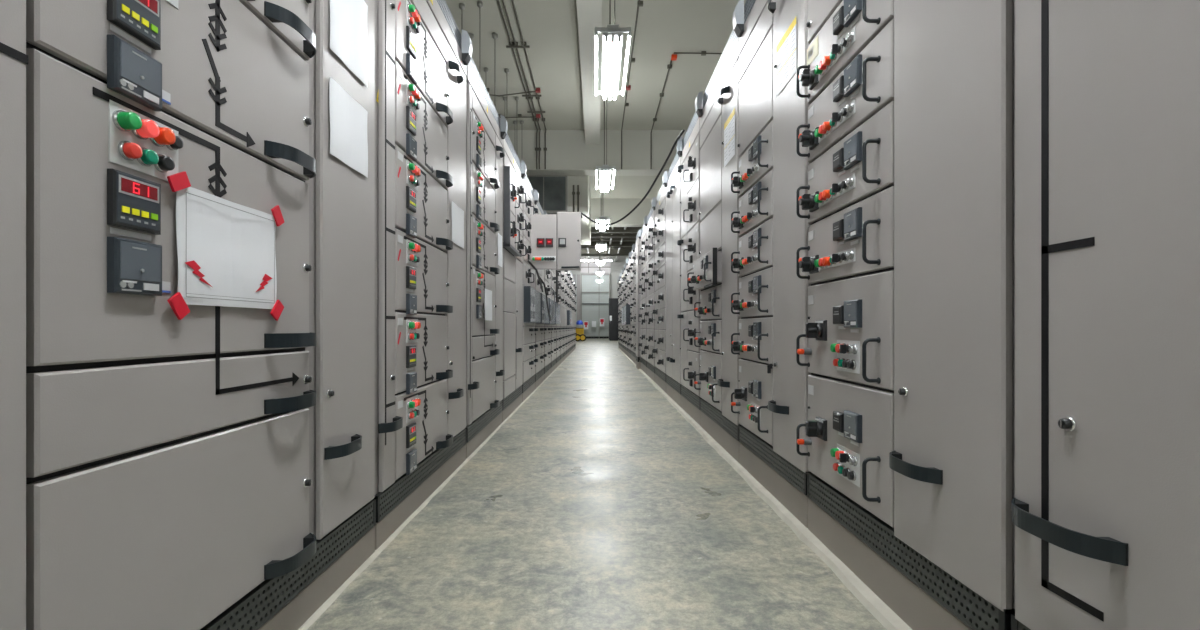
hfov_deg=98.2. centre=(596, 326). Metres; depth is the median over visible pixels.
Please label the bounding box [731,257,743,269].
switch
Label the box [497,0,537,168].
conduit
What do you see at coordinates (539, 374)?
vent
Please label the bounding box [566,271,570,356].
tall cabinet
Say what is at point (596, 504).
floor
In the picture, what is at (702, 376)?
switch
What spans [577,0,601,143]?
beam
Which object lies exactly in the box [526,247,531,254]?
switch
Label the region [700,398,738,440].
vent
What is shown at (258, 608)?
vent
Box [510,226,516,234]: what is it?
switch
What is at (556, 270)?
conduit
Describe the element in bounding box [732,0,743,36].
vent
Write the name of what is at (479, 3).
rod
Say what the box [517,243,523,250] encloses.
switch
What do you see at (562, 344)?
tall cabinet
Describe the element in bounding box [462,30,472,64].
vent
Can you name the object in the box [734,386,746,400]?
switch
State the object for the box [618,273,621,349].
tall cabinet
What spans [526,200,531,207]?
switch
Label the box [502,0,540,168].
conduit
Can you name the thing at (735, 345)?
switch
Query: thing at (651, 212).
vent
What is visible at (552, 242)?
tall cabinet
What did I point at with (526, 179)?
vent
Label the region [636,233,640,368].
tall cabinet
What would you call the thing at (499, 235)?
sheet
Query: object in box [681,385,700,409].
vent
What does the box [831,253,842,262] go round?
switch
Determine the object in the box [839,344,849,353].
switch
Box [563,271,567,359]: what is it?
tall cabinet
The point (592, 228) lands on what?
trim
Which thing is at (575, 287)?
tall cabinet
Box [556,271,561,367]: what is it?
tall cabinet
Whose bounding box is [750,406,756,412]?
switch
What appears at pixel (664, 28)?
ceiling
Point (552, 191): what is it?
air duct
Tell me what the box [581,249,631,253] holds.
trim
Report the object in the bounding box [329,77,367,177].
sheet
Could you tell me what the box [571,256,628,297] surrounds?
wall
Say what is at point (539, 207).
vent
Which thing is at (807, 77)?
switch
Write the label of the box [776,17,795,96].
instruction sheet
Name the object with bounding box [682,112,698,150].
vent
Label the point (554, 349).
tall cabinet
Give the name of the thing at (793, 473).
vent
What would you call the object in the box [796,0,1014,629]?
tall cabinet
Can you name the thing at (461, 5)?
rod
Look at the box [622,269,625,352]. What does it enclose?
tall cabinet
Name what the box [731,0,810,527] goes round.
tall cabinet
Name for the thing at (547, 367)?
vent
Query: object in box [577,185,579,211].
conduit
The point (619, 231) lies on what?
cable tray
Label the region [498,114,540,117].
conduit
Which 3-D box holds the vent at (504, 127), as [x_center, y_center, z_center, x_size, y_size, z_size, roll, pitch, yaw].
[-0.746,-1.607,4.180,0.048,0.175,0.060,0,0,0]
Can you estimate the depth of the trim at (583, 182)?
11.35 m
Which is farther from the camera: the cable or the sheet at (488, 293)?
the cable
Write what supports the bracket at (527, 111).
attached to the ceiling at (664, 28)
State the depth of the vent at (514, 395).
4.76 m
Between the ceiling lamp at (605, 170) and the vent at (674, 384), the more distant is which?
the ceiling lamp at (605, 170)
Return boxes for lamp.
[581,249,592,260]
[595,0,630,101]
[596,96,614,192]
[596,190,609,230]
[596,231,604,265]
[596,242,606,251]
[597,229,602,275]
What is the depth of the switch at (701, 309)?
3.82 m
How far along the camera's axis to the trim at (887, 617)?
1.88 m
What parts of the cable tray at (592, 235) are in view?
rail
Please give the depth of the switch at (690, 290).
4.24 m
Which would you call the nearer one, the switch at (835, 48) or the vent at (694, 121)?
the switch at (835, 48)
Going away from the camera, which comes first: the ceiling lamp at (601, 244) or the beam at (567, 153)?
the beam at (567, 153)
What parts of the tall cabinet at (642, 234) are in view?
drawer, drawer, drawer, drawer, panel, drawer, drawer, drawer, drawer, drawer, drawer, drawer, drawer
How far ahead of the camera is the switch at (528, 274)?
5.64 m
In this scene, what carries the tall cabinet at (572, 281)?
on the floor
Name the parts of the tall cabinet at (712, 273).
handle, handle, handle, handle, drawer, handle, drawer, drawer, drawer, drawer, drawer, blank panel, handle, handle, handle, panel, handle, handle, door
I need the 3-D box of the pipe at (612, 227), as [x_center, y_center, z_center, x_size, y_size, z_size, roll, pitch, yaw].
[0.750,-4.680,26.550,0.100,0.100,18.700,0,0,0]
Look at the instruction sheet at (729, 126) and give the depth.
3.13 m
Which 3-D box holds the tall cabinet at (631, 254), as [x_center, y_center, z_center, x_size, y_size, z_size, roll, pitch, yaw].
[1.371,-0.497,11.840,1.258,2.575,1.160,0,0,0]
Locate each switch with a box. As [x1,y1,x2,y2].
[510,189,516,198]
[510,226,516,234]
[517,186,523,194]
[517,215,523,222]
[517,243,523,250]
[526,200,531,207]
[526,223,531,230]
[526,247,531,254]
[526,271,531,277]
[688,158,695,168]
[688,200,695,210]
[688,243,695,252]
[688,287,695,294]
[688,328,695,336]
[688,370,695,378]
[690,275,698,283]
[698,306,705,314]
[698,337,705,345]
[699,371,707,381]
[731,175,743,188]
[731,216,743,228]
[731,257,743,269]
[731,299,743,310]
[731,341,743,351]
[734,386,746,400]
[747,169,753,174]
[747,212,753,217]
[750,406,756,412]
[799,65,818,89]
[799,127,818,149]
[799,191,818,211]
[799,255,818,273]
[805,320,826,340]
[805,417,826,440]
[831,44,842,53]
[831,112,842,121]
[831,183,842,192]
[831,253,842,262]
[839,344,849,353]
[839,453,850,462]
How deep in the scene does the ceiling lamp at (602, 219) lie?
12.21 m
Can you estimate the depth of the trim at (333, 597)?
1.89 m
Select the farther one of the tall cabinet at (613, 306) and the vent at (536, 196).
the tall cabinet at (613, 306)
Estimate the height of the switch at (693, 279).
0.062 m
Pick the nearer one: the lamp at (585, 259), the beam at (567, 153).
the beam at (567, 153)
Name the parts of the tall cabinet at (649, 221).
drawer, drawer, drawer, drawer, panel, drawer, drawer, drawer, drawer, drawer, drawer, drawer, drawer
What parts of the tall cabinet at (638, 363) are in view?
door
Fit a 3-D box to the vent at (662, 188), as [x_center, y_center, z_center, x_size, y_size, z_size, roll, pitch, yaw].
[1.405,-1.713,6.660,1.191,0.114,1.160,0,0,0]
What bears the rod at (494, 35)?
hanging from the ceiling at (664, 28)
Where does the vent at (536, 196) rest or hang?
attached to the tall cabinet at (552, 242)
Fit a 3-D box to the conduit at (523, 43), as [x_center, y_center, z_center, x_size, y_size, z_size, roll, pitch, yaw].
[-1.070,-3.715,5.692,0.090,0.830,10.384,0,0,0]
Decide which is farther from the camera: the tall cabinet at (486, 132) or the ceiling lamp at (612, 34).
the ceiling lamp at (612, 34)
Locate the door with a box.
[581,273,609,337]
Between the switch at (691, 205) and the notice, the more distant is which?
the switch at (691, 205)
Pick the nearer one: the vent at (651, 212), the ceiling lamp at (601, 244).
the vent at (651, 212)
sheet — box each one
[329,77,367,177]
[330,0,367,86]
[452,201,463,247]
[485,289,491,320]
[498,233,501,266]
[724,108,734,166]
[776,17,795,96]
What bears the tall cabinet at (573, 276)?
on the floor
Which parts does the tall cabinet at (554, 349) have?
drawer, drawer, drawer, drawer, drawer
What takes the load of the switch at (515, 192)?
attached to the tall cabinet at (514, 171)
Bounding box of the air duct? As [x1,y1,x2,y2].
[527,176,567,214]
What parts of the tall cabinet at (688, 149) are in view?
handle, handle, drawer, drawer, drawer, handle, handle, handle, handle, handle, handle, panel, drawer, drawer, drawer, drawer, drawer, drawer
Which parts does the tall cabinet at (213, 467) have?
button plate, drawer, drawer, drawer, drawer, button plate, drawer, handle, handle, handle, handle, handle, handle, door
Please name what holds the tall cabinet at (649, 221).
on the floor
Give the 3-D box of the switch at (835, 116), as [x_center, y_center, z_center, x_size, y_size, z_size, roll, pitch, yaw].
[0.783,-0.686,1.701,0.031,0.030,0.031,0,0,0]
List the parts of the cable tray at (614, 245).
rail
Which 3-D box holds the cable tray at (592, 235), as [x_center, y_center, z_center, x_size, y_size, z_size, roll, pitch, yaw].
[0.000,-4.510,23.000,8.000,1.100,0.400,0,0,0]
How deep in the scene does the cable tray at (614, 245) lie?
26.69 m
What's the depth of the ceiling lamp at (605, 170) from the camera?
8.32 m
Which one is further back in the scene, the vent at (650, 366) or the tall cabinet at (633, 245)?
the tall cabinet at (633, 245)
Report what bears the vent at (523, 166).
attached to the tall cabinet at (514, 171)
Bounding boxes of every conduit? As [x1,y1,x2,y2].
[486,88,540,95]
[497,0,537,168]
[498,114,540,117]
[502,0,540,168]
[511,0,546,168]
[556,270,557,307]
[572,185,574,211]
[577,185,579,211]
[621,0,642,168]
[650,54,676,168]
[674,51,721,55]
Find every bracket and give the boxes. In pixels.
[506,45,529,47]
[522,95,540,96]
[527,111,544,112]
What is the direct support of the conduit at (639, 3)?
attached to the ceiling at (664, 28)
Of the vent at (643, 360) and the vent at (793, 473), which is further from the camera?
the vent at (643, 360)
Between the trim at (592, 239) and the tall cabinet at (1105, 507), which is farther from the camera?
the trim at (592, 239)
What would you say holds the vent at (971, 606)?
attached to the tall cabinet at (909, 138)
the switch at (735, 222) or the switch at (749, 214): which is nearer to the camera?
the switch at (749, 214)
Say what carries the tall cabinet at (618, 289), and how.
on the floor
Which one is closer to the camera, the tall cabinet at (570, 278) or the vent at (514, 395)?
the vent at (514, 395)
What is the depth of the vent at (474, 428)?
3.52 m
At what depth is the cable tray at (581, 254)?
30.56 m
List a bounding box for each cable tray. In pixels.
[581,238,634,247]
[581,254,628,255]
[591,227,636,237]
[591,227,638,233]
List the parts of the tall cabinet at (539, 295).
drawer, drawer, drawer, drawer, drawer, drawer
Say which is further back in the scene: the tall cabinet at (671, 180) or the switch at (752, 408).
the tall cabinet at (671, 180)
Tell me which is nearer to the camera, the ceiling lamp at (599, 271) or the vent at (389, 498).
the vent at (389, 498)
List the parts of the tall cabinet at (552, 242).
drawer, drawer, drawer, drawer, drawer, drawer, drawer, panel, drawer, drawer, drawer, drawer, drawer, button plate, open door, handle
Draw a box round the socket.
[611,33,613,42]
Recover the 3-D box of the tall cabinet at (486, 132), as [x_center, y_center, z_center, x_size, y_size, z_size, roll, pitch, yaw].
[-1.346,-0.453,3.685,1.248,2.485,1.170,0,0,0]
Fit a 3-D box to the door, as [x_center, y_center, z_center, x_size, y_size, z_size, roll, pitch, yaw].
[-0.104,-1.450,35.875,2.024,4.480,0.250,0,0,0]
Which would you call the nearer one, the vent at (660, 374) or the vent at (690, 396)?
the vent at (690, 396)
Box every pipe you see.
[607,227,613,258]
[615,227,626,261]
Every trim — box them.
[298,351,573,629]
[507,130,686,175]
[568,176,590,244]
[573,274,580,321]
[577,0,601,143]
[581,242,635,248]
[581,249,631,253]
[591,198,655,226]
[591,227,642,229]
[591,238,635,240]
[618,348,911,629]
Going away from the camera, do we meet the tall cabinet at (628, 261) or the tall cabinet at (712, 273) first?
the tall cabinet at (712, 273)
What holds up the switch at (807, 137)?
attached to the tall cabinet at (909, 138)
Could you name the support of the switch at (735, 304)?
attached to the tall cabinet at (772, 304)
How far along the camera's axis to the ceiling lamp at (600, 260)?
19.98 m
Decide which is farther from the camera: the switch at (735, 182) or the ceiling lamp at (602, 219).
the ceiling lamp at (602, 219)
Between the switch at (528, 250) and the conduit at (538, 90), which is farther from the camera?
the conduit at (538, 90)
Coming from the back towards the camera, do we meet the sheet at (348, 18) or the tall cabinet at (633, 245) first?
the tall cabinet at (633, 245)
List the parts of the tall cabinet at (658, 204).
drawer, drawer, drawer, drawer, panel, drawer, drawer, drawer, drawer, drawer, drawer, drawer, drawer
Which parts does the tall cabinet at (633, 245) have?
drawer, drawer, drawer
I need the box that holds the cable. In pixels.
[581,129,684,225]
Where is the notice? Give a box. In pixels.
[167,171,283,320]
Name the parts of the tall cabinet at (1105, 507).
handle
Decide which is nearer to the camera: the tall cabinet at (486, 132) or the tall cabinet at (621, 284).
the tall cabinet at (486, 132)
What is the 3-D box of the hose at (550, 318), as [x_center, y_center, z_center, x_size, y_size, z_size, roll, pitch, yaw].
[-0.710,-0.384,7.550,0.102,0.571,1.918,0,0,0]
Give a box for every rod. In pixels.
[459,3,464,9]
[477,1,482,7]
[492,33,497,38]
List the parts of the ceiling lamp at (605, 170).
suspension rod, suspension rod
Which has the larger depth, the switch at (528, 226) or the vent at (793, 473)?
the switch at (528, 226)
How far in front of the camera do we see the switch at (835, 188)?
1.70 m
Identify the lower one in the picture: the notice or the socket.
the notice
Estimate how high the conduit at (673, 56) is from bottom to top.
0.830 m
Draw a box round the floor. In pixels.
[307,338,886,629]
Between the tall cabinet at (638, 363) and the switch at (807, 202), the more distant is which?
the tall cabinet at (638, 363)
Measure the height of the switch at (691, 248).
0.072 m
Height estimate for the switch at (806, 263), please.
0.062 m
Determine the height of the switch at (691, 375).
0.072 m
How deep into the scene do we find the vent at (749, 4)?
2.79 m
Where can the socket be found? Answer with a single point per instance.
(612, 34)
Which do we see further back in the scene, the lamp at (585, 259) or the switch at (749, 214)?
the lamp at (585, 259)
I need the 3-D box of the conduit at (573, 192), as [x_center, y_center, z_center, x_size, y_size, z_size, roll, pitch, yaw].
[-0.510,-2.700,11.330,0.070,0.780,0.040,0,0,0]
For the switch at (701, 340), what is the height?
0.062 m
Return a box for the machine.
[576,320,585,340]
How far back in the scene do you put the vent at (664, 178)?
5.94 m
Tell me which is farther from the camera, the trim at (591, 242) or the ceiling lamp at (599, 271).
the trim at (591, 242)
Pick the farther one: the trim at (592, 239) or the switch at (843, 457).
the trim at (592, 239)
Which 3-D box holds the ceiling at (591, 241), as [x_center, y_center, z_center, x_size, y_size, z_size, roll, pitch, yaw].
[0.100,-5.235,26.350,9.400,0.150,19.300,0,0,0]
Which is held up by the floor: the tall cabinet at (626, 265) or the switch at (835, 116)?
the tall cabinet at (626, 265)
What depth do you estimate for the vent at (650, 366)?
7.78 m
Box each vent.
[201,499,375,629]
[374,429,465,522]
[437,0,461,50]
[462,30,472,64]
[465,400,502,442]
[468,57,500,129]
[501,115,507,138]
[502,385,522,410]
[505,134,520,170]
[521,160,526,178]
[522,375,534,392]
[524,175,533,197]
[534,189,538,204]
[535,368,543,381]
[537,201,543,214]
[544,363,550,373]
[640,357,646,366]
[644,215,646,226]
[647,208,653,222]
[647,361,654,372]
[651,197,654,209]
[655,184,664,206]
[655,367,666,381]
[662,171,666,186]
[666,375,681,393]
[667,153,678,181]
[676,137,681,156]
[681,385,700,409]
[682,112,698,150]
[695,91,702,116]
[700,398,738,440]
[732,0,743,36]
[739,425,810,495]
[744,0,755,23]
[807,473,1014,629]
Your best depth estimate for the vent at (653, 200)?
7.12 m
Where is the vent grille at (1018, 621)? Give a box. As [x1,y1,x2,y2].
[1011,614,1030,629]
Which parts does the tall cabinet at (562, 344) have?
drawer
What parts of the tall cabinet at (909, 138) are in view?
handle, handle, handle, handle, handle, handle, lock knob, lock knob, drawer, button plate, button plate, button plate, button plate, button plate, button plate, drawer, drawer, drawer, drawer, drawer, drawer, handle, handle, handle, handle, handle, handle, handle, door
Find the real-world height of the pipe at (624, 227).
0.100 m
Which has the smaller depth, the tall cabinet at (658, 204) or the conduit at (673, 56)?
the tall cabinet at (658, 204)
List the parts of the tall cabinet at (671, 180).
door, handle, panel, door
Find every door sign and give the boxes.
[584,321,587,328]
[600,318,603,325]
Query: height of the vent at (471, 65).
0.100 m
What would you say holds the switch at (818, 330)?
attached to the tall cabinet at (909, 138)
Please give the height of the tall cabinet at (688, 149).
2.575 m
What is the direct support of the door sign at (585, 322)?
attached to the door
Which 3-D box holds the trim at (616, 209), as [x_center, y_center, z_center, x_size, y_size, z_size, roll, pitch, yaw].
[0.100,-4.230,16.925,9.400,1.860,0.450,0,0,0]
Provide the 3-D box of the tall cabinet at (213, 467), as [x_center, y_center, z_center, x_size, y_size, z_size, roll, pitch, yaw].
[-1.346,-0.453,1.190,1.248,2.485,1.260,0,0,0]
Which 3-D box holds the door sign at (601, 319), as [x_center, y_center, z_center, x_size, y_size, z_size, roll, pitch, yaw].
[0.343,-0.318,35.705,0.320,0.550,0.030,0,0,0]
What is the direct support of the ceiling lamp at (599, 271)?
hanging from the ceiling at (591, 241)
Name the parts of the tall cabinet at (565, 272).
drawer, drawer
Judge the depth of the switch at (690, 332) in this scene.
4.23 m
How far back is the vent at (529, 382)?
5.88 m
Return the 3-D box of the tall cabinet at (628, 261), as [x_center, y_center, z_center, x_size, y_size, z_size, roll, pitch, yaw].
[1.349,-0.497,13.020,1.303,2.575,1.160,0,0,0]
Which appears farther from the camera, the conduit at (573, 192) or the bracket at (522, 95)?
the conduit at (573, 192)
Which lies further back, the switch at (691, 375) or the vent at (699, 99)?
the switch at (691, 375)
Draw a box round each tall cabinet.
[0,0,375,629]
[374,0,472,549]
[465,57,507,457]
[502,134,526,421]
[521,175,580,401]
[534,201,546,388]
[543,270,552,379]
[550,270,557,372]
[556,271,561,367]
[560,271,565,363]
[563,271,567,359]
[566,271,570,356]
[568,271,571,354]
[571,272,573,352]
[573,276,575,350]
[574,279,576,349]
[609,298,617,340]
[617,280,619,348]
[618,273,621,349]
[620,273,623,350]
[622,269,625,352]
[624,264,627,355]
[626,258,630,358]
[629,251,634,361]
[632,243,639,363]
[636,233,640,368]
[638,225,646,373]
[644,208,655,381]
[651,184,666,392]
[662,153,681,406]
[676,112,701,424]
[687,29,740,462]
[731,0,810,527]
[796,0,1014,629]
[1011,0,1199,629]
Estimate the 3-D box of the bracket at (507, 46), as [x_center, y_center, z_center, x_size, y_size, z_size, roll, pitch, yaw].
[-1.150,-4.077,7.565,0.340,0.023,0.030,0,0,0]
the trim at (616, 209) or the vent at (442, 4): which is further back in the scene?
the trim at (616, 209)
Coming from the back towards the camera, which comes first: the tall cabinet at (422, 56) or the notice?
the tall cabinet at (422, 56)
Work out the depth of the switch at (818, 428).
1.83 m
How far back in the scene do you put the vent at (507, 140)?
4.81 m
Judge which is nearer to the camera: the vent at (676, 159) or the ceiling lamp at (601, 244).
the vent at (676, 159)
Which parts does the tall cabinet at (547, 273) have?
drawer, drawer, drawer, drawer, drawer, drawer, drawer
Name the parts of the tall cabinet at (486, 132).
handle, button plate, button plate, button plate, drawer, drawer, drawer, drawer, drawer, drawer, blank panel, panel, handle, handle, handle, handle, handle, handle, door, handle, handle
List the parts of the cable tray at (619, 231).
rail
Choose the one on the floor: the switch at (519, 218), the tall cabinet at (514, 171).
the tall cabinet at (514, 171)
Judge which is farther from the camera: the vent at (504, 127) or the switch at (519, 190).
the switch at (519, 190)
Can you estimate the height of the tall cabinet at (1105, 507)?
2.560 m
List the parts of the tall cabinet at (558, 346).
drawer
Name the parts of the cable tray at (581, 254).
rail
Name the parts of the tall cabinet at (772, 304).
handle, handle, handle, handle, handle, handle, lock knob, button plate, button plate, button plate, button plate, button plate, panel, button plate, drawer, drawer, drawer, drawer, drawer, drawer, drawer, blank panel, handle, handle, handle, handle, handle, handle, lock lever, handle, handle, door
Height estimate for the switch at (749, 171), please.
0.030 m
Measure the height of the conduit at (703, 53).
0.050 m
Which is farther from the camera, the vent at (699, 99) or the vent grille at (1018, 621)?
the vent at (699, 99)
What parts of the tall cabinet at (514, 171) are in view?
drawer, drawer, drawer, drawer, drawer, drawer, drawer, handle, handle, guard rail, panel, drawer, drawer, drawer, drawer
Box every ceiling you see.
[445,0,745,197]
[591,241,635,241]
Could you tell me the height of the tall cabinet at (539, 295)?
2.485 m
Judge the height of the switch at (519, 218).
0.072 m
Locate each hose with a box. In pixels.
[527,260,543,291]
[540,277,555,319]
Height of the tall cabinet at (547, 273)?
2.485 m
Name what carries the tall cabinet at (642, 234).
on the floor
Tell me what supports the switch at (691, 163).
attached to the tall cabinet at (688, 149)
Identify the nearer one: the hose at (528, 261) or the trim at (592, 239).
the hose at (528, 261)
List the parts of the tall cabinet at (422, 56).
handle, button plate, button plate, button plate, button plate, button plate, button plate, drawer, drawer, drawer, drawer, drawer, drawer, blank panel, handle, handle, handle, handle, handle, handle, panel, door, handle, handle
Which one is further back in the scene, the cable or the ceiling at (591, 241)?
the ceiling at (591, 241)
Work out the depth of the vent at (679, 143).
4.87 m
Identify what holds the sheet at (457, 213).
attached to the tall cabinet at (422, 56)

